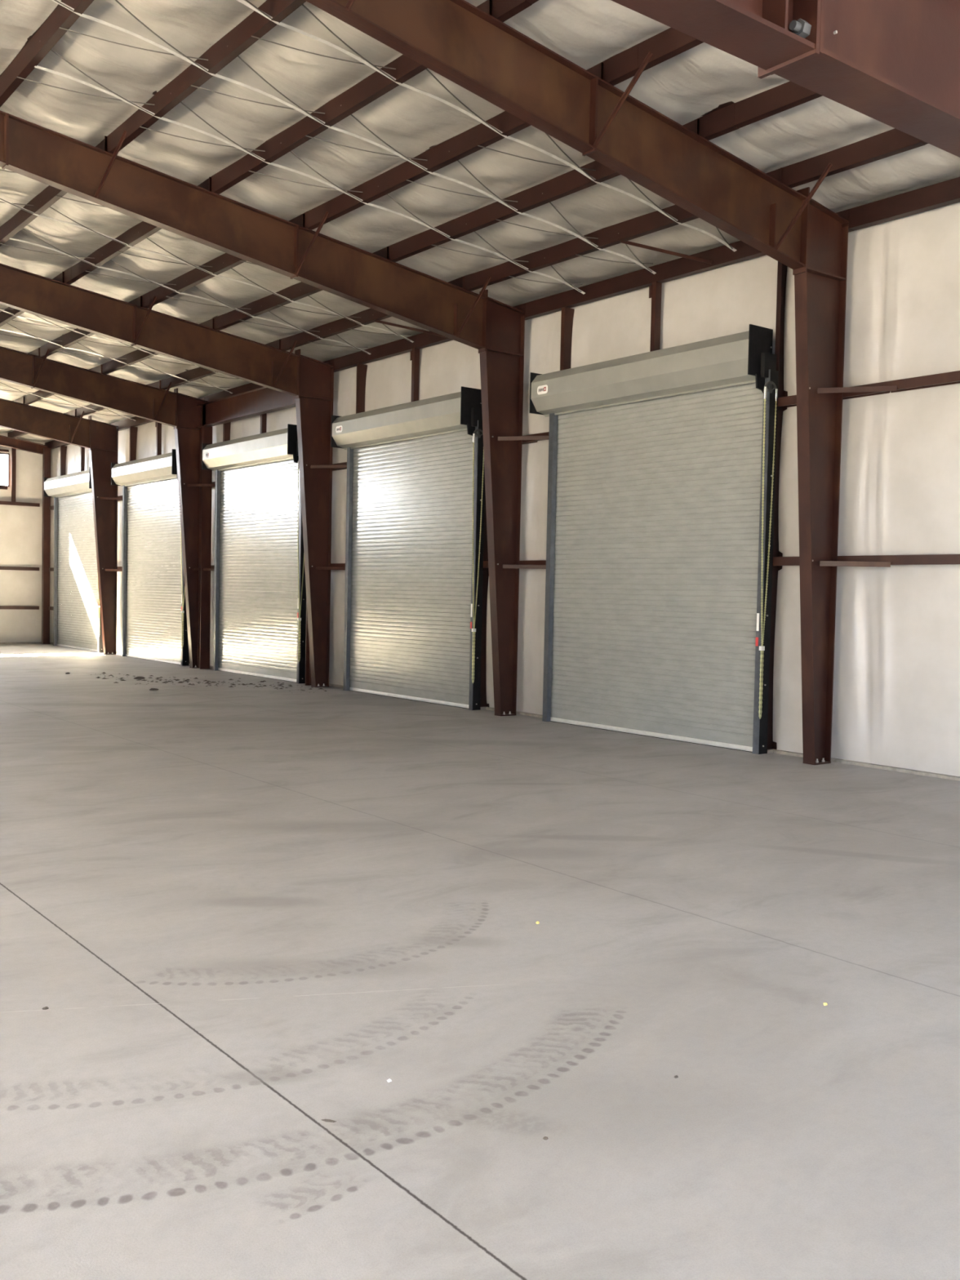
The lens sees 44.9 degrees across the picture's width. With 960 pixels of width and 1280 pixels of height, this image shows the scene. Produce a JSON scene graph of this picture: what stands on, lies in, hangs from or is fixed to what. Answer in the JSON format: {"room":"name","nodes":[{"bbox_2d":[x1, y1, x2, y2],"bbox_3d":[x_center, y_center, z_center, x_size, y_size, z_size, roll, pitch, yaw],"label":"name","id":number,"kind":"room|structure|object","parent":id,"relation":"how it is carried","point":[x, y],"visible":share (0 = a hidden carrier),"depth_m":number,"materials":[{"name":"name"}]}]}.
{"room":"empty warehouse","nodes":[
{"label":"empty warehouse","id":0,"kind":"room"},
{"bbox_2d":[0,432,49,642],"bbox_3d":[-21.356,-3.550,28.240,21.702,7.468,0.205,-1,3,-37],"label":"wall","id":1,"kind":"structure","parent":0,"point":[20,526],"depth_m":34.22,"materials":[{"name":"white plastic"}]},
{"bbox_2d":[0,486,7,489],"bbox_3d":[-17.939,-4.388,30.711,10.424,0.076,0.067,-1,3,-37],"label":"window sill","id":2,"kind":"structure","parent":1,"relation":"attached to","point":[1,487],"depth_m":33.80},
{"bbox_2d":[0,448,8,453],"bbox_3d":[-17.882,-5.451,30.622,10.424,0.076,0.183,-1,3,-37],"label":"lintel","id":3,"kind":"object","parent":1,"relation":"attached to","point":[4,451],"visible":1,"depth_m":33.64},
{"bbox_2d":[0,452,9,487],"bbox_3d":[-14.341,-4.958,33.495,1.457,0.975,0.043,-1,3,-37],"label":"window","id":4,"kind":"structure","parent":1,"relation":"in","point":[8,454],"depth_m":33.91,"materials":[{"name":"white glass"}]},
{"bbox_2d":[0,605,39,609],"bbox_3d":[-20.390,-0.883,28.944,18.288,0.101,0.171,-1,3,-37],"label":"girt","id":5,"kind":"object","parent":1,"relation":"attached to","point":[15,607],"depth_m":34.12,"materials":[{"name":"metal"}]},
{"bbox_2d":[0,566,39,570],"bbox_3d":[-20.366,-2.031,28.898,18.288,0.101,0.171,-1,3,-37],"label":"girt","id":6,"kind":"object","parent":1,"relation":"attached to","point":[18,568],"depth_m":34.05,"materials":[{"name":"metal"}]},
{"bbox_2d":[0,501,39,506],"bbox_3d":[-20.327,-3.919,28.822,18.288,0.101,0.171,-1,3,-37],"label":"girt","id":7,"kind":"object","parent":1,"relation":"attached to","point":[8,503],"depth_m":33.97,"materials":[{"name":"metal"}]},
{"bbox_2d":[11,448,16,502],"bbox_3d":[-13.641,-4.859,33.891,0.122,1.646,0.177,-1,3,-37],"label":"window post","id":8,"kind":"object","parent":7,"relation":"on","point":[13,450],"visible":0.93,"depth_m":33.83,"materials":[{"name":"metal"}]},
{"bbox_2d":[0,642,41,644],"bbox_3d":[-21.489,0.168,28.212,21.397,0.037,0.116,-1,3,-37],"label":"baseboard","id":9,"kind":"structure","parent":1,"relation":"attached to","point":[0,642],"depth_m":34.15,"materials":[{"name":"metal"}]},
{"bbox_2d":[0,643,959,1279],"bbox_3d":[-9.404,1.071,12.554,21.854,0.001,40.081,-1,3,-37],"label":"floor","id":10,"kind":"structure","parent":0,"point":[238,914],"depth_m":5.16,"materials":[{"name":"concrete"}]},
{"bbox_2d":[40,447,50,644],"bbox_3d":[-12.783,-2.757,34.196,0.213,5.761,0.174,-1,3,-37],"label":"column","id":11,"kind":"structure","parent":10,"relation":"on","point":[46,451],"depth_m":34.14,"materials":[{"name":"metal"}]},
{"bbox_2d":[0,435,48,454],"bbox_3d":[-16.925,-6.220,30.881,10.656,1.661,0.152,-1,3,-37],"label":"rafter","id":12,"kind":"object","parent":11,"relation":"attached to","point":[8,442],"visible":1,"depth_m":33.69,"materials":[{"name":"metal"}]},
{"bbox_2d":[88,415,122,654],"bbox_3d":[-9.411,-2.624,29.332,0.734,6.029,0.830,-1,3,-37],"label":"steel column","id":13,"kind":"structure","parent":10,"relation":"on","point":[104,437],"depth_m":29.62,"materials":[{"name":"metal"}]},
{"bbox_2d":[0,398,90,448],"bbox_3d":[-17.582,-5.745,22.978,19.916,2.000,0.700,-1,3,-37],"label":"rafter","id":14,"kind":"object","parent":13,"relation":"attached to","point":[31,420],"visible":1,"depth_m":28.59,"materials":[{"name":"metal"}]},
{"bbox_2d":[12,394,31,404],"bbox_3d":[-12.819,-5.970,30.525,0.134,0.231,6.367,-1,3,-37],"label":"purlin","id":15,"kind":"structure","parent":14,"relation":"on","point":[24,399],"depth_m":28.25,"materials":[{"name":"metal"}]},
{"bbox_2d":[28,347,39,356],"bbox_3d":[-10.398,-5.876,25.296,0.134,0.231,5.974,-1,3,-37],"label":"purlin","id":16,"kind":"structure","parent":14,"relation":"on","point":[34,352],"depth_m":23.43,"materials":[{"name":"metal"}]},
{"bbox_2d":[0,382,135,420],"bbox_3d":[-9.843,-5.654,27.456,3.521,0.553,0.844,-1,3,-37],"label":"purlin bridging","id":17,"kind":"object","parent":16,"relation":"attached to","point":[125,416],"visible":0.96,"depth_m":27.54,"materials":[{"name":"metal"}]},
{"bbox_2d":[7,407,80,438],"bbox_3d":[-11.825,-5.817,31.294,0.134,0.231,6.367,-1,3,-37],"label":"purlin","id":18,"kind":"structure","parent":14,"relation":"on","point":[15,433],"depth_m":32.63,"materials":[{"name":"metal"}]},
{"bbox_2d":[28,364,102,403],"bbox_3d":[-9.404,-5.723,26.066,0.134,0.231,5.974,-1,3,-37],"label":"purlin","id":19,"kind":"structure","parent":14,"relation":"on","point":[32,398],"depth_m":27.27,"materials":[{"name":"metal"}]},
{"bbox_2d":[75,380,160,415],"bbox_3d":[-8.410,-5.569,26.836,0.134,0.231,5.974,-1,3,-37],"label":"purlin","id":20,"kind":"structure","parent":14,"relation":"on","point":[86,411],"depth_m":28.09,"materials":[{"name":"metal"}]},
{"bbox_2d":[44,421,120,449],"bbox_3d":[-11.031,-5.612,32.064,0.110,0.207,6.056,-1,3,-37],"label":"strut","id":21,"kind":"object","parent":13,"relation":"attached to","point":[53,444],"visible":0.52,"depth_m":33.60,"materials":[{"name":"metal"}]},
{"bbox_2d":[79,446,84,471],"bbox_3d":[-10.966,-4.784,31.978,0.113,1.439,0.110,-1,3,-37],"label":"stud","id":22,"kind":"object","parent":21,"relation":"attached to","point":[82,449],"visible":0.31,"depth_m":31.93,"materials":[{"name":"metal"}]},
{"bbox_2d":[133,676,145,679],"bbox_3d":[-6.507,0.719,22.169,0.148,0.048,0.171,2,3,23],"label":"clod","id":23,"kind":"object","parent":10,"relation":"on","point":[136,677],"visible":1,"depth_m":22.12,"materials":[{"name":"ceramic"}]},
{"bbox_2d":[173,387,215,668],"bbox_3d":[-6.116,-2.382,25.028,0.734,6.029,0.830,-1,3,-37],"label":"steel column","id":24,"kind":"structure","parent":10,"relation":"on","point":[187,436],"depth_m":25.25,"materials":[{"name":"metal"}]},
{"bbox_2d":[0,346,177,426],"bbox_3d":[-14.287,-5.502,18.674,19.916,2.000,0.700,-1,3,-37],"label":"rafter","id":25,"kind":"object","parent":24,"relation":"attached to","point":[145,402],"visible":1,"depth_m":23.81,"materials":[{"name":"metal"}]},
{"bbox_2d":[0,266,75,326],"bbox_3d":[-8.098,-5.782,20.223,0.134,0.231,5.974,-1,3,-37],"label":"purlin","id":26,"kind":"structure","parent":25,"relation":"on","point":[66,274],"depth_m":20.12,"materials":[{"name":"metal"}]},
{"bbox_2d":[0,323,232,393],"bbox_3d":[-7.038,-5.488,22.759,4.778,0.716,0.867,-1,3,-37],"label":"purlin bridging","id":27,"kind":"object","parent":26,"relation":"attached to","point":[31,335],"visible":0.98,"depth_m":22.60,"materials":[{"name":"metal"}]},
{"bbox_2d":[36,291,150,357],"bbox_3d":[-7.104,-5.629,20.992,0.134,0.231,5.974,-1,3,-37],"label":"purlin","id":28,"kind":"structure","parent":25,"relation":"on","point":[70,338],"depth_m":21.73,"materials":[{"name":"metal"}]},
{"bbox_2d":[98,314,226,374],"bbox_3d":[-6.110,-5.476,21.762,0.134,0.231,5.974,-1,3,-37],"label":"purlin","id":29,"kind":"structure","parent":25,"relation":"on","point":[136,356],"depth_m":22.55,"materials":[{"name":"metal"}]},
{"bbox_2d":[156,336,291,390],"bbox_3d":[-5.116,-5.323,22.532,0.134,0.231,5.974,-1,3,-37],"label":"purlin","id":30,"kind":"structure","parent":25,"relation":"on","point":[197,373],"depth_m":23.37,"materials":[{"name":"metal"}]},
{"bbox_2d":[118,395,208,430],"bbox_3d":[-7.550,-5.355,27.503,0.128,0.207,5.419,-1,3,-37],"label":"strut","id":31,"kind":"object","parent":24,"relation":"attached to","point":[126,424],"visible":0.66,"depth_m":28.80,"materials":[{"name":"metal"}]},
{"bbox_2d":[155,422,161,455],"bbox_3d":[-7.671,-4.541,27.674,0.113,1.439,0.110,-1,3,-37],"label":"stud","id":32,"kind":"object","parent":31,"relation":"attached to","point":[158,425],"visible":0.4,"depth_m":27.63,"materials":[{"name":"metal"}]},
{"bbox_2d":[90,671,327,691],"bbox_3d":[-5.196,0.776,21.740,5.712,0.024,2.255,2,2,19],"label":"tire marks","id":33,"kind":"object","parent":10,"relation":"on","point":[104,673],"visible":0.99,"depth_m":21.53,"materials":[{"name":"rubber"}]},
{"bbox_2d":[195,386,311,685],"bbox_3d":[-4.511,-2.122,23.272,0.244,5.718,5.273,-1,3,-37],"label":"frame","id":34,"kind":"object","parent":10,"relation":"on","point":[261,400],"visible":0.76,"depth_m":25.05,"materials":[{"name":"metal"}]},
{"bbox_2d":[293,349,346,687],"bbox_3d":[-2.821,-2.139,20.725,0.734,6.029,0.830,-1,3,-37],"label":"steel column","id":35,"kind":"structure","parent":10,"relation":"on","point":[315,378],"depth_m":21.02,"materials":[{"name":"metal"}]},
{"bbox_2d":[0,263,298,395],"bbox_3d":[-10.992,-5.260,14.371,19.916,2.000,0.700,-1,3,-37],"label":"rafter","id":36,"kind":"object","parent":35,"relation":"attached to","point":[148,329],"visible":1,"depth_m":19.00,"materials":[{"name":"metal"}]},
{"bbox_2d":[0,135,106,246],"bbox_3d":[-5.796,-5.696,15.150,0.134,0.231,5.974,-1,3,-37],"label":"purlin","id":37,"kind":"structure","parent":36,"relation":"on","point":[46,197],"depth_m":15.33,"materials":[{"name":"metal"}]},
{"bbox_2d":[0,222,371,354],"bbox_3d":[-4.247,-5.322,18.079,6.033,0.880,0.845,-1,3,-37],"label":"purlin bridging","id":38,"kind":"object","parent":37,"relation":"attached to","point":[44,246],"visible":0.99,"depth_m":17.77,"materials":[{"name":"metal"}]},
{"bbox_2d":[62,177,211,280],"bbox_3d":[-4.802,-5.543,15.920,0.134,0.231,5.974,-1,3,-37],"label":"purlin","id":39,"kind":"structure","parent":36,"relation":"on","point":[131,237],"depth_m":16.38,"materials":[{"name":"metal"}]},
{"bbox_2d":[140,213,304,306],"bbox_3d":[-3.808,-5.390,16.689,0.134,0.231,5.974,-1,3,-37],"label":"purlin","id":40,"kind":"structure","parent":36,"relation":"on","point":[194,277],"depth_m":17.20,"materials":[{"name":"metal"}]},
{"bbox_2d":[212,246,388,327],"bbox_3d":[-2.814,-5.237,17.459,0.134,0.231,5.974,-1,3,-37],"label":"purlin","id":41,"kind":"structure","parent":36,"relation":"on","point":[268,303],"depth_m":18.03,"materials":[{"name":"metal"}]},
{"bbox_2d":[279,275,464,349],"bbox_3d":[-1.820,-5.084,18.229,0.134,0.231,5.974,-1,3,-37],"label":"purlin","id":42,"kind":"structure","parent":36,"relation":"on","point":[368,316],"depth_m":18.84,"materials":[{"name":"metal"}]},
{"bbox_2d":[374,320,446,337],"bbox_3d":[-1.078,-4.858,18.118,1.126,0.222,0.040,1,2,-8],"label":"brace","id":43,"kind":"object","parent":42,"relation":"attached to","point":[379,322],"visible":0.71,"depth_m":18.09,"materials":[{"name":"metal"}]},
{"bbox_2d":[208,359,338,401],"bbox_3d":[-4.255,-5.113,23.199,0.128,0.207,5.419,-1,3,-37],"label":"strut","id":44,"kind":"object","parent":35,"relation":"attached to","point":[250,386],"visible":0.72,"depth_m":24.16,"materials":[{"name":"metal"}]},
{"bbox_2d":[260,413,266,433],"bbox_3d":[-4.376,-4.298,23.371,0.113,1.439,0.110,-1,3,-37],"label":"stud","id":45,"kind":"object","parent":44,"relation":"attached to","point":[263,417],"visible":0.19,"depth_m":23.33,"materials":[{"name":"metal"}]},
{"bbox_2d":[321,1119,336,1122],"bbox_3d":[-0.505,1.604,3.876,0.056,0.006,0.012,2,2,14],"label":"clod","id":46,"kind":"object","parent":10,"relation":"on","point":[325,1120],"visible":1,"depth_m":3.87,"materials":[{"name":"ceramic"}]},
{"bbox_2d":[478,289,548,715],"bbox_3d":[0.474,-1.896,16.421,0.734,6.029,0.830,-1,3,-37],"label":"steel column","id":47,"kind":"structure","parent":10,"relation":"on","point":[502,357],"depth_m":16.72,"materials":[{"name":"metal"}]},
{"bbox_2d":[0,110,491,349],"bbox_3d":[-7.697,-5.017,10.067,19.916,2.000,0.700,-1,3,-37],"label":"rafter","id":48,"kind":"object","parent":47,"relation":"attached to","point":[33,151],"visible":1,"depth_m":14.07,"materials":[{"name":"metal"}]},
{"bbox_2d":[100,0,306,153],"bbox_3d":[-2.474,-5.448,10.810,0.134,0.231,6.066,-1,3,-37],"label":"purlin","id":49,"kind":"structure","parent":48,"relation":"on","point":[237,40],"depth_m":10.99,"materials":[{"name":"metal"}]},
{"bbox_2d":[204,0,532,194],"bbox_3d":[-1.480,-5.295,11.579,0.134,0.231,6.066,-1,3,-37],"label":"purlin","id":50,"kind":"structure","parent":48,"relation":"on","point":[375,85],"depth_m":11.54,"materials":[{"name":"metal"}]},
{"bbox_2d":[296,44,638,230],"bbox_3d":[-0.486,-5.142,12.349,0.134,0.231,6.066,-1,3,-37],"label":"purlin","id":51,"kind":"structure","parent":48,"relation":"on","point":[620,67],"depth_m":12.23,"materials":[{"name":"metal"}]},
{"bbox_2d":[17,40,585,293],"bbox_3d":[-1.455,-5.156,13.399,7.289,1.043,0.826,-1,3,-37],"label":"purlin bridging","id":52,"kind":"object","parent":51,"relation":"attached to","point":[112,93],"visible":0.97,"depth_m":12.79,"materials":[{"name":"metal"}]},
{"bbox_2d":[380,101,738,262],"bbox_3d":[0.508,-4.989,13.119,0.134,0.231,6.066,-1,3,-37],"label":"purlin","id":53,"kind":"structure","parent":48,"relation":"on","point":[718,122],"depth_m":13.03,"materials":[{"name":"metal"}]},
{"bbox_2d":[333,302,530,370],"bbox_3d":[-0.960,-4.870,18.896,0.128,0.207,5.419,-1,3,-37],"label":"strut","id":54,"kind":"object","parent":47,"relation":"attached to","point":[421,340],"visible":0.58,"depth_m":19.53,"materials":[{"name":"metal"}]},
{"bbox_2d":[409,347,419,401],"bbox_3d":[-1.081,-4.056,19.068,0.113,1.439,0.110,-1,3,-37],"label":"stud","id":55,"kind":"object","parent":54,"relation":"attached to","point":[415,353],"visible":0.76,"depth_m":19.02,"materials":[{"name":"metal"}]},
{"bbox_2d":[792,186,897,764],"bbox_3d":[3.768,-1.654,12.118,0.734,6.029,0.830,-1,3,-37],"label":"steel column","id":56,"kind":"structure","parent":10,"relation":"on","point":[820,286],"depth_m":12.41,"materials":[{"name":"metal"}]},
{"bbox_2d":[305,0,832,269],"bbox_3d":[-4.402,-4.774,5.764,19.916,2.000,0.700,-1,3,-37],"label":"rafter","id":57,"kind":"object","parent":56,"relation":"attached to","point":[456,40],"visible":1,"depth_m":10.16,"materials":[{"name":"metal"}]},
{"bbox_2d":[0,0,93,106],"bbox_3d":[-3.468,-5.601,10.040,0.134,0.231,6.066,-1,3,-37],"label":"purlin","id":58,"kind":"structure","parent":57,"relation":"on","point":[49,33],"depth_m":10.96,"materials":[{"name":"metal"}]},
{"bbox_2d":[51,0,656,274],"bbox_3d":[-1.139,-5.173,11.953,8.545,1.206,0.879,-1,3,-37],"label":"purlin bridging","id":59,"kind":"object","parent":58,"relation":"attached to","point":[183,56],"visible":1,"depth_m":11.75,"materials":[{"name":"metal"}]},
{"bbox_2d":[236,0,737,251],"bbox_3d":[0.125,-5.040,11.335,7.289,1.043,0.815,-1,3,-37],"label":"purlin bridging","id":60,"kind":"object","parent":58,"relation":"attached to","point":[247,3],"visible":0.91,"depth_m":11.05,"materials":[{"name":"metal"}]},
{"bbox_2d":[489,0,538,15],"bbox_3d":[1.677,-5.066,7.458,0.134,0.231,5.608,-1,3,-37],"label":"purlin","id":61,"kind":"structure","parent":57,"relation":"on","point":[531,2],"depth_m":9.18,"materials":[{"name":"metal"}]},
{"bbox_2d":[600,27,703,79],"bbox_3d":[2.671,-4.913,8.228,0.134,0.231,5.608,-1,3,-37],"label":"purlin","id":62,"kind":"structure","parent":57,"relation":"on","point":[670,42],"depth_m":9.71,"materials":[{"name":"metal"}]},
{"bbox_2d":[455,128,925,291],"bbox_3d":[1.845,-4.811,13.440,0.134,0.231,7.196,-1,3,-37],"label":"purlin","id":63,"kind":"structure","parent":57,"relation":"on","point":[892,142],"depth_m":13.14,"materials":[{"name":"metal"}]},
{"bbox_2d":[621,240,711,264],"bbox_3d":[2.217,-4.615,13.814,1.126,0.222,0.040,1,2,-8],"label":"brace","id":64,"kind":"object","parent":63,"relation":"attached to","point":[628,242],"visible":1,"depth_m":13.80,"materials":[{"name":"metal"}]},
{"bbox_2d":[697,80,822,131],"bbox_3d":[3.665,-4.760,8.997,0.134,0.231,5.608,-1,3,-37],"label":"purlin","id":65,"kind":"structure","parent":57,"relation":"on","point":[787,95],"depth_m":10.39,"materials":[{"name":"metal"}]},
{"bbox_2d":[780,140,928,181],"bbox_3d":[4.659,-4.607,9.767,0.134,0.231,5.608,-1,3,-37],"label":"purlin","id":66,"kind":"structure","parent":57,"relation":"on","point":[924,142],"depth_m":11.81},
{"bbox_2d":[524,208,854,318],"bbox_3d":[2.335,-4.627,14.592,0.128,0.207,5.419,-1,3,-37],"label":"strut","id":67,"kind":"object","parent":56,"relation":"attached to","point":[720,256],"visible":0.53,"depth_m":14.81,"materials":[{"name":"metal"}]},
{"bbox_2d":[648,281,662,351],"bbox_3d":[2.214,-3.813,14.764,0.113,1.439,0.110,-1,3,-37],"label":"stud","id":68,"kind":"object","parent":67,"relation":"attached to","point":[655,290],"visible":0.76,"depth_m":14.71,"materials":[{"name":"metal"}]},
{"bbox_2d":[848,177,959,230],"bbox_3d":[5.610,-4.387,10.331,0.110,0.207,5.328,-1,3,-37],"label":"strut","id":69,"kind":"object","parent":56,"relation":"attached to","point":[944,193],"visible":1,"depth_m":11.88,"materials":[{"name":"metal"}]},
{"bbox_2d":[0,0,959,441],"bbox_3d":[-9.264,-5.783,12.256,22.007,1.930,40.234,-1,3,-37],"label":"ceiling","id":70,"kind":"structure","parent":0,"point":[690,84],"depth_m":12.39,"materials":[{"name":"fabric"}]},
{"bbox_2d":[0,307,239,379],"bbox_3d":[-6.740,-5.505,21.335,6.033,0.880,0.865,-1,3,-37],"label":"purlin bridging","id":71,"kind":"object","parent":70,"relation":"attached to","point":[49,322],"visible":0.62,"depth_m":21.21,"materials":[{"name":"metal"}]},
{"bbox_2d":[0,169,257,265],"bbox_3d":[-3.157,-5.282,15.621,7.289,1.043,0.860,-1,3,-37],"label":"purlin bridging","id":72,"kind":"object","parent":70,"relation":"attached to","point":[0,170],"visible":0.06,"depth_m":14.59,"materials":[{"name":"metal"}]},
{"bbox_2d":[0,198,413,342],"bbox_3d":[-3.955,-5.340,16.664,7.289,1.043,0.822,-1,3,-37],"label":"purlin bridging","id":73,"kind":"object","parent":70,"relation":"attached to","point":[1,199],"visible":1,"depth_m":16.60,"materials":[{"name":"metal"}]},
{"bbox_2d":[49,202,959,776],"bbox_3d":[-0.785,-2.213,19.006,0.272,6.401,40.020,-1,3,-37],"label":"wall","id":74,"kind":"structure","parent":0,"point":[896,691],"depth_m":12.53,"materials":[{"name":"white plastic"}]},
{"bbox_2d":[48,567,53,571],"bbox_3d":[-12.445,-2.067,34.010,0.171,0.101,1.277,-1,3,-37],"label":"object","id":75,"kind":"structure","parent":74,"relation":"attached to","point":[51,569],"depth_m":34.03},
{"bbox_2d":[59,445,66,475],"bbox_3d":[-12.019,-2.703,33.449,0.177,5.746,0.073,-1,3,-37],"label":"stud","id":76,"kind":"object","parent":74,"relation":"attached to","point":[63,448],"depth_m":33.31,"materials":[{"name":"metal"}]},
{"bbox_2d":[44,466,103,653],"bbox_3d":[-11.175,-2.169,31.877,0.402,4.840,3.956,-1,3,-37],"label":"door","id":77,"kind":"structure","parent":74,"relation":"in","point":[77,618],"depth_m":32.06,"materials":[{"name":"metal"}]},
{"bbox_2d":[44,470,92,497],"bbox_3d":[-11.169,-4.271,31.844,0.400,0.552,3.792,-1,3,-37],"label":"hood","id":78,"kind":"object","parent":77,"relation":"attached to","point":[75,485],"depth_m":31.73,"materials":[{"name":"grey paint"}]},
{"bbox_2d":[57,492,97,649],"bbox_3d":[-11.042,-1.962,31.958,0.029,4.341,3.716,-1,3,-37],"label":"curtain","id":79,"kind":"object","parent":77,"relation":"hanging from","point":[77,561],"depth_m":32.05,"materials":[{"name":"grey paint"}]},
{"bbox_2d":[128,426,137,461],"bbox_3d":[-8.724,-2.461,29.145,0.177,5.746,0.073,-1,3,-37],"label":"stud","id":80,"kind":"object","parent":74,"relation":"attached to","point":[133,430],"depth_m":29.01,"materials":[{"name":"metal"}]},
{"bbox_2d":[111,448,188,665],"bbox_3d":[-7.880,-1.926,27.573,0.402,4.840,3.956,-1,3,-37],"label":"door","id":81,"kind":"structure","parent":74,"relation":"in","point":[154,628],"depth_m":27.62,"materials":[{"name":"metal"}]},
{"bbox_2d":[111,452,177,486],"bbox_3d":[-7.874,-4.029,27.540,0.400,0.552,3.792,-1,3,-37],"label":"hood","id":82,"kind":"object","parent":81,"relation":"attached to","point":[160,469],"depth_m":27.35,"materials":[{"name":"grey paint"}]},
{"bbox_2d":[125,477,182,662],"bbox_3d":[-7.747,-1.720,27.654,0.029,4.341,3.716,-1,3,-37],"label":"curtain","id":83,"kind":"object","parent":81,"relation":"hanging from","point":[153,553],"depth_m":27.67,"materials":[{"name":"grey paint"}]},
{"bbox_2d":[222,422,231,441],"bbox_3d":[-5.429,-2.218,24.842,0.177,5.746,0.073,-1,3,-37],"label":"stud","id":84,"kind":"object","parent":74,"relation":"attached to","point":[226,427],"depth_m":24.71,"materials":[{"name":"metal"}]},
{"bbox_2d":[201,423,306,683],"bbox_3d":[-4.585,-1.684,23.270,0.402,4.840,3.956,-1,3,-37],"label":"door","id":85,"kind":"structure","parent":74,"relation":"in","point":[260,587],"depth_m":23.22,"materials":[{"name":"metal"}]},
{"bbox_2d":[202,427,293,471],"bbox_3d":[-4.579,-3.786,23.237,0.400,0.552,3.792,-1,3,-37],"label":"hood","id":86,"kind":"object","parent":85,"relation":"attached to","point":[273,448],"depth_m":23.02,"materials":[{"name":"grey paint"}]},
{"bbox_2d":[217,458,299,679],"bbox_3d":[-4.452,-1.477,23.351,0.029,4.341,3.716,-1,3,-37],"label":"curtain","id":87,"kind":"object","parent":85,"relation":"hanging from","point":[258,520],"depth_m":23.32,"materials":[{"name":"grey paint"}]},
{"bbox_2d":[330,563,345,567],"bbox_3d":[-2.676,-1.347,21.250,0.171,0.101,1.658,-1,3,-37],"label":"girt","id":88,"kind":"object","parent":74,"relation":"attached to","point":[340,565],"depth_m":20.94,"materials":[{"name":"metal"}]},
{"bbox_2d":[332,462,346,471],"bbox_3d":[-2.638,-3.150,21.177,0.171,0.101,1.658,-1,3,-37],"label":"girt","id":89,"kind":"object","parent":74,"relation":"attached to","point":[343,463],"depth_m":21.00,"materials":[{"name":"metal"}]},
{"bbox_2d":[355,364,367,413],"bbox_3d":[-2.134,-1.975,20.539,0.177,5.746,0.073,-1,3,-37],"label":"stud","id":90,"kind":"object","parent":74,"relation":"attached to","point":[362,369],"depth_m":20.40,"materials":[{"name":"metal"}]},
{"bbox_2d":[330,386,484,710],"bbox_3d":[-1.290,-1.441,18.966,0.402,4.840,3.956,-1,3,-37],"label":"door","id":91,"kind":"structure","parent":74,"relation":"in","point":[415,488],"depth_m":18.81,"materials":[{"name":"metal"}]},
{"bbox_2d":[332,391,466,449],"bbox_3d":[-1.284,-3.543,18.933,0.400,0.552,3.792,-1,3,-37],"label":"hood","id":92,"kind":"object","parent":91,"relation":"attached to","point":[443,416],"depth_m":18.68,"materials":[{"name":"grey paint"}]},
{"bbox_2d":[349,430,473,704],"bbox_3d":[-1.157,-1.235,19.047,0.029,4.341,3.716,-1,3,-37],"label":"curtain","id":93,"kind":"object","parent":91,"relation":"hanging from","point":[411,530],"depth_m":18.96,"materials":[{"name":"grey paint"}]},
{"bbox_2d":[480,491,488,710],"bbox_3d":[0.114,-1.810,17.604,0.177,5.746,0.061,-1,3,-37],"label":"door frame","id":94,"kind":"structure","parent":74,"relation":"attached to","point":[483,704],"depth_m":17.68,"materials":[{"name":"metal"}]},
{"bbox_2d":[49,642,959,781],"bbox_3d":[-0.888,0.970,19.049,0.079,0.034,39.746,-1,3,-37],"label":"baseboard","id":95,"kind":"structure","parent":74,"relation":"attached to","point":[775,751],"depth_m":12.45,"materials":[{"name":"metal"}]},
{"bbox_2d":[483,560,546,568],"bbox_3d":[0.619,-1.105,16.947,0.171,0.101,1.658,-1,3,-37],"label":"girt","id":96,"kind":"object","parent":74,"relation":"attached to","point":[539,562],"depth_m":16.69,"materials":[{"name":"metal"}]},
{"bbox_2d":[522,431,549,444],"bbox_3d":[0.657,-2.907,16.874,0.171,0.101,1.658,-1,3,-37],"label":"girt","id":97,"kind":"object","parent":74,"relation":"attached to","point":[524,442],"depth_m":16.60,"materials":[{"name":"metal"}]},
{"bbox_2d":[560,306,574,370],"bbox_3d":[1.161,-1.733,16.235,0.177,5.746,0.073,-1,3,-37],"label":"steel post","id":98,"kind":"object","parent":74,"relation":"attached to","point":[567,313],"depth_m":16.09,"materials":[{"name":"metal"}]},
{"bbox_2d":[528,324,778,754],"bbox_3d":[2.005,-1.198,14.663,0.402,4.840,3.956,-1,3,-37],"label":"door","id":99,"kind":"structure","parent":74,"relation":"in","point":[661,471],"depth_m":14.46,"materials":[{"name":"grey paint"}]},
{"bbox_2d":[530,331,755,417],"bbox_3d":[2.011,-3.301,14.630,0.400,0.552,3.792,-1,3,-37],"label":"hood","id":100,"kind":"object","parent":99,"relation":"attached to","point":[726,363],"depth_m":14.33,"materials":[{"name":"grey paint"}]},
{"bbox_2d":[766,261,787,753],"bbox_3d":[3.408,-1.567,13.300,0.177,5.746,0.061,-1,3,-37],"label":"door frame","id":101,"kind":"structure","parent":74,"relation":"attached to","point":[782,268],"depth_m":13.31,"materials":[{"name":"metal"}]},
{"bbox_2d":[773,554,959,565],"bbox_3d":[7.202,-0.620,8.350,0.171,0.101,12.478,-1,3,-37],"label":"girt","id":102,"kind":"object","parent":74,"relation":"attached to","point":[922,559],"depth_m":11.98,"materials":[{"name":"metal"}]},
{"bbox_2d":[777,370,959,407],"bbox_3d":[7.239,-2.422,8.277,0.171,0.101,12.478,-1,3,-37],"label":"girt","id":103,"kind":"object","parent":74,"relation":"attached to","point":[953,377],"depth_m":11.91,"materials":[{"name":"metal"}]},
{"bbox_2d":[610,0,959,157],"bbox_3d":[1.100,-0.346,3.748,15.088,3.981,0.218,-1,3,-37],"label":"beam","id":104,"kind":"structure","parent":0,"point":[895,64],"depth_m":3.71,"materials":[{"name":"metal"}]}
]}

